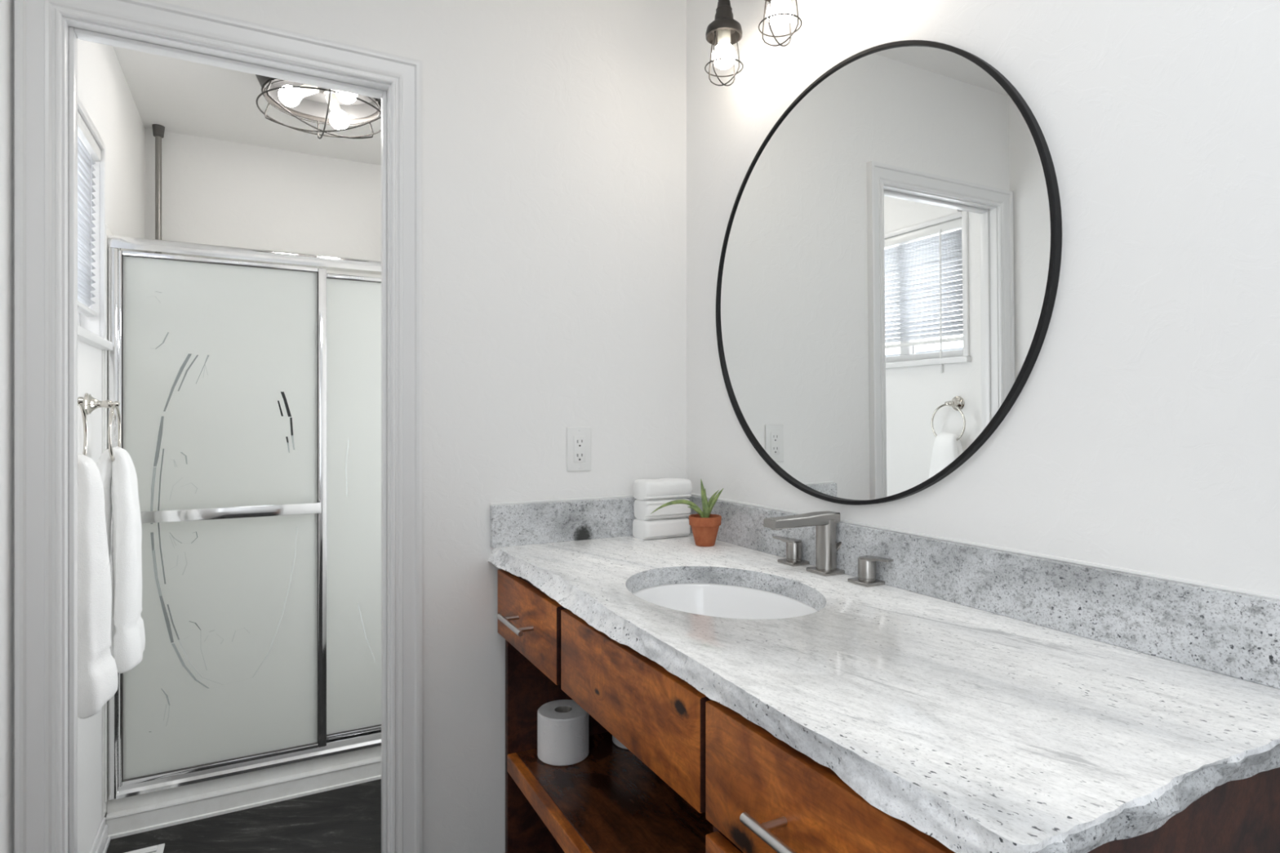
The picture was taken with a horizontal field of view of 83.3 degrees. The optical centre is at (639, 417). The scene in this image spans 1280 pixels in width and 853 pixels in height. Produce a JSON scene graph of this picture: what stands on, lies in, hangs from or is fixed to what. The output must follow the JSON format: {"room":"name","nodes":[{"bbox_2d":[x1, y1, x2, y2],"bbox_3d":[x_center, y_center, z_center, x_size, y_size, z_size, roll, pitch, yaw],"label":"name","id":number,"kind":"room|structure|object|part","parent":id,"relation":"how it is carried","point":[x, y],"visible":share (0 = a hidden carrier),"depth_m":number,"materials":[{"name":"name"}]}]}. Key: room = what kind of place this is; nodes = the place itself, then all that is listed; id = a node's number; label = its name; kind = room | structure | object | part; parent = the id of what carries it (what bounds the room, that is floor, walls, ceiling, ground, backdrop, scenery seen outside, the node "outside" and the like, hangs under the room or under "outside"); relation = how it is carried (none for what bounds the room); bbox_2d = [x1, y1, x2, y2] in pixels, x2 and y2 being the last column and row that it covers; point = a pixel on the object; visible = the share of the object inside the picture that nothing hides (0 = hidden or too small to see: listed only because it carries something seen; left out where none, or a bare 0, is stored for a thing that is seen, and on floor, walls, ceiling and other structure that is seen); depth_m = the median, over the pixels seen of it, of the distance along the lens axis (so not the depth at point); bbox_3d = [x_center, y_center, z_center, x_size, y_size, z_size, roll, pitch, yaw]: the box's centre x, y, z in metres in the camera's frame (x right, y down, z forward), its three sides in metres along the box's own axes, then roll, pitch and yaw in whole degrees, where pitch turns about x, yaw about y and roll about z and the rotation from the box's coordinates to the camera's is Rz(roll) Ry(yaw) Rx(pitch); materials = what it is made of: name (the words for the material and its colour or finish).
{"room":"bathroom","nodes":[
{"label":"bathroom","id":0,"kind":"room"},
{"bbox_2d":[0,0,145,852],"bbox_3d":[-0.885,0.040,0.645,0.150,2.471,5.203,0,0,-28],"label":"wall","id":1,"kind":"structure","parent":0,"point":[104,91],"depth_m":1.93,"materials":[{"name":"white paint"}]},
{"bbox_2d":[77,396,88,455],"bbox_3d":[-1.255,0.029,1.566,0.076,0.192,0.162,0,0,-28],"label":"towel ring","id":2,"kind":"object","parent":1,"relation":"attached to","point":[81,401],"visible":0.19,"depth_m":1.64,"materials":[{"name":"silver metal"}]},
{"bbox_3d":[-1.255,-0.037,1.566,0.076,0.060,0.060,0,0,-28],"label":"wall post","id":3,"kind":"part","parent":2,"relation":"part of","materials":[{"name":"silver metal"}]},
{"bbox_2d":[77,453,118,719],"bbox_3d":[-1.232,0.360,1.580,0.130,0.560,0.184,0,0,-28],"label":"hand towel","id":4,"kind":"object","parent":2,"relation":"hanging from","point":[97,671],"visible":0.41,"depth_m":1.54,"materials":[{"name":"white fabric"}]},
{"bbox_2d":[77,95,112,350],"bbox_3d":[-1.458,-0.506,1.806,0.113,0.611,0.740,0,0,-28],"label":"window","id":5,"kind":"structure","parent":1,"relation":"in","point":[84,335],"depth_m":2.12,"materials":[{"name":"white wood"}]},
{"bbox_2d":[77,111,100,316],"bbox_3d":[-1.443,-0.476,1.814,0.054,0.623,0.672,0,0,-28],"label":"window blind","id":6,"kind":"object","parent":5,"relation":"attached to","point":[88,151],"visible":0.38,"depth_m":2.00,"materials":[{"name":"white plastic"}]},
{"bbox_3d":[-1.449,-0.302,1.810,0.025,0.014,0.668,0,0,-28],"label":"rail","id":7,"kind":"part","parent":6,"relation":"part of","materials":[{"name":"white plastic"}]},
{"bbox_3d":[-1.440,-0.213,1.815,0.073,0.024,0.740,0,0,-28],"label":"sill","id":8,"kind":"part","parent":5,"relation":"part of","materials":[{"name":"white wood"}]},
{"bbox_2d":[88,817,110,852],"bbox_3d":[-1.403,1.237,1.784,0.020,0.076,0.859,0,0,-28],"label":"baseboard","id":9,"kind":"structure","parent":1,"relation":"attached to","point":[100,843],"depth_m":2.09,"materials":[{"name":"white wood"}]},
{"bbox_2d":[84,393,121,462],"bbox_3d":[-1.470,0.029,1.969,0.076,0.192,0.162,0,0,-28],"label":"towel ring","id":10,"kind":"object","parent":1,"relation":"attached to","point":[91,403],"visible":0.87,"depth_m":1.95,"materials":[{"name":"silver metal"}]},
{"bbox_3d":[-1.470,-0.037,1.969,0.076,0.060,0.060,0,0,-28],"label":"wall post","id":11,"kind":"part","parent":10,"relation":"part of","materials":[{"name":"silver metal"}]},
{"bbox_2d":[97,446,145,673],"bbox_3d":[-1.451,0.385,1.991,0.132,0.609,0.184,0,0,-28],"label":"hand towel","id":12,"kind":"object","parent":10,"relation":"hanging from","point":[128,631],"visible":0.59,"depth_m":1.95,"materials":[{"name":"white fabric"}]},
{"bbox_2d":[102,224,113,817],"bbox_3d":[-1.290,0.322,2.850,1.220,1.814,0.930,0,0,-28],"label":"wall","id":13,"kind":"structure","parent":0,"point":[104,353],"depth_m":2.16,"materials":[{"name":"white paint"}]},
{"bbox_2d":[106,778,381,852],"bbox_3d":[-1.061,1.325,2.572,1.900,0.100,1.930,0,0,-28],"label":"floor","id":14,"kind":"structure","parent":0,"point":[348,819],"depth_m":2.22,"materials":[{"name":"stone"}]},
{"bbox_2d":[124,843,164,852],"bbox_3d":[-1.404,1.272,2.003,0.110,0.005,0.268,0,0,-28],"label":"floor vent","id":15,"kind":"object","parent":14,"relation":"in","point":[159,848],"visible":1,"depth_m":2.11,"materials":[{"name":"white plastic"}]},
{"bbox_2d":[106,745,381,839],"bbox_3d":[-1.291,1.216,2.851,1.207,0.118,0.905,0,0,-28],"label":"shower tray","id":16,"kind":"object","parent":14,"relation":"on","point":[140,813],"visible":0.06,"depth_m":2.34,"materials":[{"name":"white plastic"}]},
{"bbox_2d":[151,124,164,239],"bbox_3d":[-1.976,0.019,2.951,0.044,2.431,0.044,0,0,-28],"label":"pole","id":17,"kind":"object","parent":16,"relation":"on","point":[157,130],"visible":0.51,"depth_m":2.94,"materials":[{"name":"grey metal"}]},
{"bbox_2d":[107,235,381,799],"bbox_3d":[-1.084,0.300,2.466,1.200,1.714,0.095,0,0,-28],"label":"shower door","id":18,"kind":"structure","parent":16,"relation":"on","point":[246,383],"depth_m":2.35,"materials":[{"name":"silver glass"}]},
{"bbox_3d":[-1.343,0.307,2.331,0.555,1.614,0.006,0,0,-28],"label":"glass","id":19,"kind":"part","parent":18,"relation":"part of","materials":[{"name":"white glass"}]},
{"bbox_3d":[-0.856,0.308,2.617,0.604,1.614,0.022,0,0,-28],"label":"door panel","id":20,"kind":"part","parent":18,"relation":"part of","materials":[{"name":"white glass"}]},
{"bbox_3d":[-0.856,0.308,2.617,0.566,1.592,0.006,0,0,-28],"label":"glass","id":21,"kind":"part","parent":18,"relation":"part of","materials":[{"name":"white glass"}]},
{"bbox_2d":[113,46,381,165],"bbox_3d":[-0.258,-1.246,1.062,1.900,0.100,5.350,0,0,-28],"label":"ceiling","id":22,"kind":"structure","parent":0,"point":[184,97],"depth_m":2.82,"materials":[{"name":"white paint"}]},
{"bbox_2d":[255,74,381,138],"bbox_3d":[-1.100,-1.094,2.500,0.448,0.204,0.448,0,0,-28],"label":"ceiling light","id":23,"kind":"object","parent":22,"relation":"attached to","point":[339,108],"visible":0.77,"depth_m":2.58,"materials":[{"name":"brown metal"}]},
{"bbox_3d":[-1.190,-1.095,2.451,0.076,0.068,0.068,0,0,-28],"label":"bulb","id":24,"kind":"part","parent":23,"relation":"part of","materials":[{"name":"white glass"}]},
{"bbox_2d":[299,84,319,97],"bbox_3d":[-1.143,-1.130,2.477,0.069,0.062,0.038,0,0,-28],"label":"socket","id":25,"kind":"object","parent":23,"relation":"attached to","point":[304,92],"depth_m":2.46,"materials":[{"name":"grey ceramic"}]},
{"bbox_2d":[324,93,341,114],"bbox_3d":[-1.104,-1.130,2.589,0.038,0.062,0.069,0,0,-3],"label":"socket","id":26,"kind":"object","parent":23,"relation":"attached to","point":[334,106],"depth_m":2.58,"materials":[{"name":"grey ceramic"}]},
{"bbox_3d":[-1.105,-1.095,2.644,0.068,0.068,0.075,0,0,-28],"label":"bulb","id":27,"kind":"part","parent":23,"relation":"part of","materials":[{"name":"white glass"}]},
{"bbox_3d":[-0.992,-1.095,2.428,0.068,0.068,0.075,0,0,-28],"label":"bulb","id":28,"kind":"part","parent":23,"relation":"part of","materials":[{"name":"white glass"}]},
{"bbox_2d":[145,128,381,278],"bbox_3d":[-1.425,0.040,3.361,1.702,2.471,0.100,0,0,-28],"label":"wall","id":29,"kind":"structure","parent":0,"point":[215,192],"depth_m":3.18,"materials":[{"name":"white paint"}]},
{"bbox_2d":[13,0,686,852],"bbox_3d":[-0.605,0.040,1.682,1.870,2.471,0.070,0,0,-28],"label":"wall","id":30,"kind":"structure","parent":0,"point":[554,131],"depth_m":1.79,"materials":[{"name":"white paint"}]},
{"bbox_2d":[14,0,422,852],"bbox_3d":[-0.835,0.222,1.508,0.737,2.106,0.021,0,0,-28],"label":"trim","id":31,"kind":"structure","parent":30,"relation":"attached to","point":[37,23],"depth_m":1.36,"materials":[{"name":"white wood"}]},
{"bbox_2d":[62,16,391,852],"bbox_3d":[-0.856,0.249,1.548,0.618,2.051,0.070,0,0,-28],"label":"door frame","id":32,"kind":"structure","parent":30,"relation":"in","point":[73,29],"depth_m":1.42,"materials":[{"name":"white wood"}]},
{"bbox_2d":[566,426,591,471],"bbox_3d":[-0.158,0.082,1.875,0.070,0.115,0.008,0,0,-28],"label":"wall outlet","id":33,"kind":"object","parent":30,"relation":"attached to","point":[578,438],"visible":1,"depth_m":1.87,"materials":[{"name":"white plastic"}]},
{"bbox_2d":[573,435,585,462],"bbox_3d":[-0.157,0.082,1.873,0.034,0.068,0.003,0,0,-28],"label":"receptacle","id":34,"kind":"object","parent":33,"relation":"attached to","point":[579,441],"depth_m":1.87,"materials":[{"name":"white plastic"}]},
{"bbox_2d":[686,0,1279,595],"bbox_3d":[0.971,0.040,0.583,0.120,2.471,3.350,0,0,-28],"label":"wall","id":35,"kind":"structure","parent":0,"point":[1142,433],"depth_m":1.02,"materials":[{"name":"white paint"}]},
{"bbox_2d":[704,0,802,86],"bbox_3d":[0.318,-0.962,1.527,0.146,0.356,0.570,0,0,-28],"label":"vanity light","id":36,"kind":"object","parent":35,"relation":"attached to","point":[724,32],"visible":1,"depth_m":1.67,"materials":[{"name":"brown metal"}]},
{"bbox_3d":[0.198,-0.897,1.695,0.031,0.048,0.031,0,0,-28],"label":"bulb","id":37,"kind":"part","parent":36,"relation":"part of","materials":[{"name":"white glass"}]},
{"bbox_3d":[0.198,-0.852,1.695,0.057,0.057,0.057,0,0,-28],"label":"bulb","id":38,"kind":"part","parent":36,"relation":"part of","materials":[{"name":"white glass"}]},
{"bbox_3d":[0.295,-0.852,1.514,0.057,0.057,0.057,0,0,-28],"label":"bulb","id":39,"kind":"part","parent":36,"relation":"part of","materials":[{"name":"white glass"}]},
{"bbox_2d":[715,40,1062,505],"bbox_3d":[0.416,-0.276,1.480,0.016,0.906,0.906,0,0,-28],"label":"round mirror","id":40,"kind":"object","parent":35,"relation":"attached to","point":[889,268],"visible":1,"depth_m":1.37,"materials":[{"name":"black mirror"}]},
{"bbox_2d":[686,495,1279,689],"bbox_3d":[0.450,0.266,1.413,0.020,0.102,1.395,0,0,-28],"label":"backsplash","id":41,"kind":"structure","parent":35,"relation":"attached to","point":[1233,634],"depth_m":1.06,"materials":[{"name":"stone"}]},
{"bbox_3d":[0.195,1.325,0.210,1.900,0.100,3.420,0,0,-28],"label":"floor","id":42,"kind":"structure","parent":0,"visible":0},
{"bbox_2d":[496,568,1279,852],"bbox_3d":[0.188,0.816,1.292,0.592,0.919,1.338,0,0,-28],"label":"bathroom vanity","id":43,"kind":"object","parent":42,"relation":"on","point":[695,775],"visible":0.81,"depth_m":1.09,"materials":[{"name":"brown wood"}]},
{"bbox_3d":[-0.270,0.450,1.569,0.042,0.012,0.152,0,0,-28],"label":"handle","id":44,"kind":"part","parent":43,"relation":"part of","materials":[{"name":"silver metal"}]},
{"bbox_3d":[-0.116,0.450,1.663,0.320,0.155,0.394,0,0,-28],"label":"drawer","id":45,"kind":"part","parent":43,"relation":"part of","materials":[{"name":"brown wood"}]},
{"bbox_3d":[-0.010,0.383,1.187,0.020,0.054,1.298,0,0,-28],"label":"rail","id":46,"kind":"part","parent":43,"relation":"part of","materials":[{"name":"brown wood"}]},
{"bbox_3d":[-0.094,0.816,1.889,0.530,0.919,0.020,0,0,-28],"label":"panel","id":47,"kind":"part","parent":43,"relation":"part of","materials":[{"name":"brown wood"}]},
{"bbox_2d":[537,699,588,765],"bbox_3d":[-0.187,0.766,1.756,0.125,0.110,0.125,0,0,-28],"label":"toilet paper roll","id":48,"kind":"object","parent":43,"relation":"on","point":[562,725],"visible":0.96,"depth_m":1.71,"materials":[{"name":"white paper"}]},
{"bbox_2d":[516,731,713,852],"bbox_3d":[0.125,0.831,1.487,0.496,0.018,0.896,0,0,-28],"label":"shelf","id":49,"kind":"object","parent":43,"relation":"attached to","point":[610,801],"depth_m":1.53,"materials":[{"name":"brown wood"}]},
{"bbox_2d":[612,735,627,749],"bbox_3d":[-0.016,0.766,1.831,0.110,0.110,0.110,0,0,-28],"label":"toilet paper roll","id":50,"kind":"object","parent":43,"relation":"on","point":[615,741],"visible":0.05,"depth_m":1.79,"materials":[{"name":"white"}]},
{"bbox_3d":[-0.028,0.450,1.179,0.020,0.155,0.497,0,0,-28],"label":"drawer","id":51,"kind":"part","parent":43,"relation":"part of","materials":[{"name":"brown wood"}]},
{"bbox_3d":[0.320,0.685,0.844,0.320,0.276,0.398,0,0,-28],"label":"drawer","id":52,"kind":"part","parent":43,"relation":"part of","materials":[{"name":"brown wood"}]},
{"bbox_3d":[0.165,0.450,0.749,0.042,0.012,0.152,0,0,-28],"label":"handle","id":53,"kind":"part","parent":43,"relation":"part of","materials":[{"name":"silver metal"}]},
{"bbox_3d":[0.320,0.450,0.844,0.320,0.155,0.398,0,0,-28],"label":"drawer","id":54,"kind":"part","parent":43,"relation":"part of","materials":[{"name":"brown wood"}]},
{"bbox_2d":[488,493,1279,852],"bbox_3d":[0.208,0.282,1.277,0.578,0.145,1.410,0,0,-28],"label":"countertop","id":55,"kind":"structure","parent":43,"relation":"on","point":[982,698],"depth_m":0.90,"materials":[{"name":"stone"}]},
{"bbox_2d":[632,517,690,539],"bbox_3d":[0.057,0.292,1.916,0.138,0.051,0.088,0,0,-28],"label":"folded towel","id":56,"kind":"object","parent":55,"relation":"on","point":[678,526],"visible":0.8,"depth_m":1.88,"materials":[{"name":"white fabric"}]},
{"bbox_2d":[633,497,690,519],"bbox_3d":[0.059,0.240,1.918,0.136,0.054,0.087,0,0,-28],"label":"folded towel","id":57,"kind":"object","parent":56,"relation":"on","point":[643,509],"visible":0.78,"depth_m":1.88,"materials":[{"name":"white fabric"}]},
{"bbox_2d":[632,478,692,500],"bbox_3d":[0.060,0.189,1.918,0.142,0.051,0.087,0,0,-28],"label":"folded towel","id":58,"kind":"object","parent":57,"relation":"on","point":[662,488],"visible":1,"depth_m":1.88,"materials":[{"name":"white fabric"}]},
{"bbox_2d":[651,478,723,546],"bbox_3d":[0.121,0.234,1.773,0.174,0.165,0.081,0,0,-19],"label":"potted plant","id":59,"kind":"object","parent":55,"relation":"on","point":[704,525],"visible":1,"depth_m":1.77,"materials":[{"name":"green plant"}]},
{"bbox_3d":[0.162,0.280,1.787,0.081,0.073,0.081,0,0,-28],"label":"pot","id":60,"kind":"part","parent":59,"relation":"part of","materials":[{"name":"ceramic"}]},
{"bbox_2d":[632,582,817,619],"bbox_3d":[0.150,0.436,1.336,0.382,0.162,0.495,0,0,-28],"label":"sink","id":61,"kind":"object","parent":55,"relation":"in","point":[717,600],"visible":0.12,"depth_m":1.51,"materials":[{"name":"white ceramic"}]},
{"bbox_2d":[763,511,893,586],"bbox_3d":[0.334,0.256,1.444,0.182,0.123,0.317,0,0,-28],"label":"faucet","id":62,"kind":"object","parent":55,"relation":"on","point":[827,547],"visible":1,"depth_m":1.45,"materials":[{"name":"silver metal"}]},
{"bbox_3d":[0.324,0.287,1.578,0.034,0.047,0.069,0,0,-42],"label":"handle","id":63,"kind":"part","parent":62,"relation":"part of","materials":[{"name":"silver metal"}]},
{"bbox_3d":[0.336,0.314,1.565,0.052,0.007,0.052,0,0,-28],"label":"plate","id":64,"kind":"part","parent":62,"relation":"part of","materials":[{"name":"silver metal"}]},
{"bbox_3d":[0.326,0.253,1.443,0.167,0.117,0.041,0,0,-28],"label":"spout","id":65,"kind":"part","parent":62,"relation":"part of","materials":[{"name":"silver metal"}]},
{"bbox_3d":[0.381,0.313,1.472,0.058,0.008,0.058,0,0,-28],"label":"plate","id":66,"kind":"part","parent":62,"relation":"part of","materials":[{"name":"silver metal"}]},
{"bbox_3d":[0.409,0.279,1.475,0.029,0.061,0.013,0,0,38],"label":"lift knob","id":67,"kind":"part","parent":62,"relation":"part of","materials":[{"name":"silver metal"}]},
{"bbox_3d":[0.435,0.314,1.377,0.052,0.007,0.052,0,0,-28],"label":"plate","id":68,"kind":"part","parent":62,"relation":"part of","materials":[{"name":"silver metal"}]},
{"bbox_3d":[0.444,0.287,1.362,0.034,0.047,0.069,0,0,-28],"label":"handle","id":69,"kind":"part","parent":62,"relation":"part of","materials":[{"name":"silver metal"}]},
{"bbox_3d":[0.525,0.816,0.725,0.530,0.919,0.020,0,0,-28],"label":"panel","id":70,"kind":"part","parent":43,"relation":"part of","materials":[{"name":"brown wood"}]}
]}

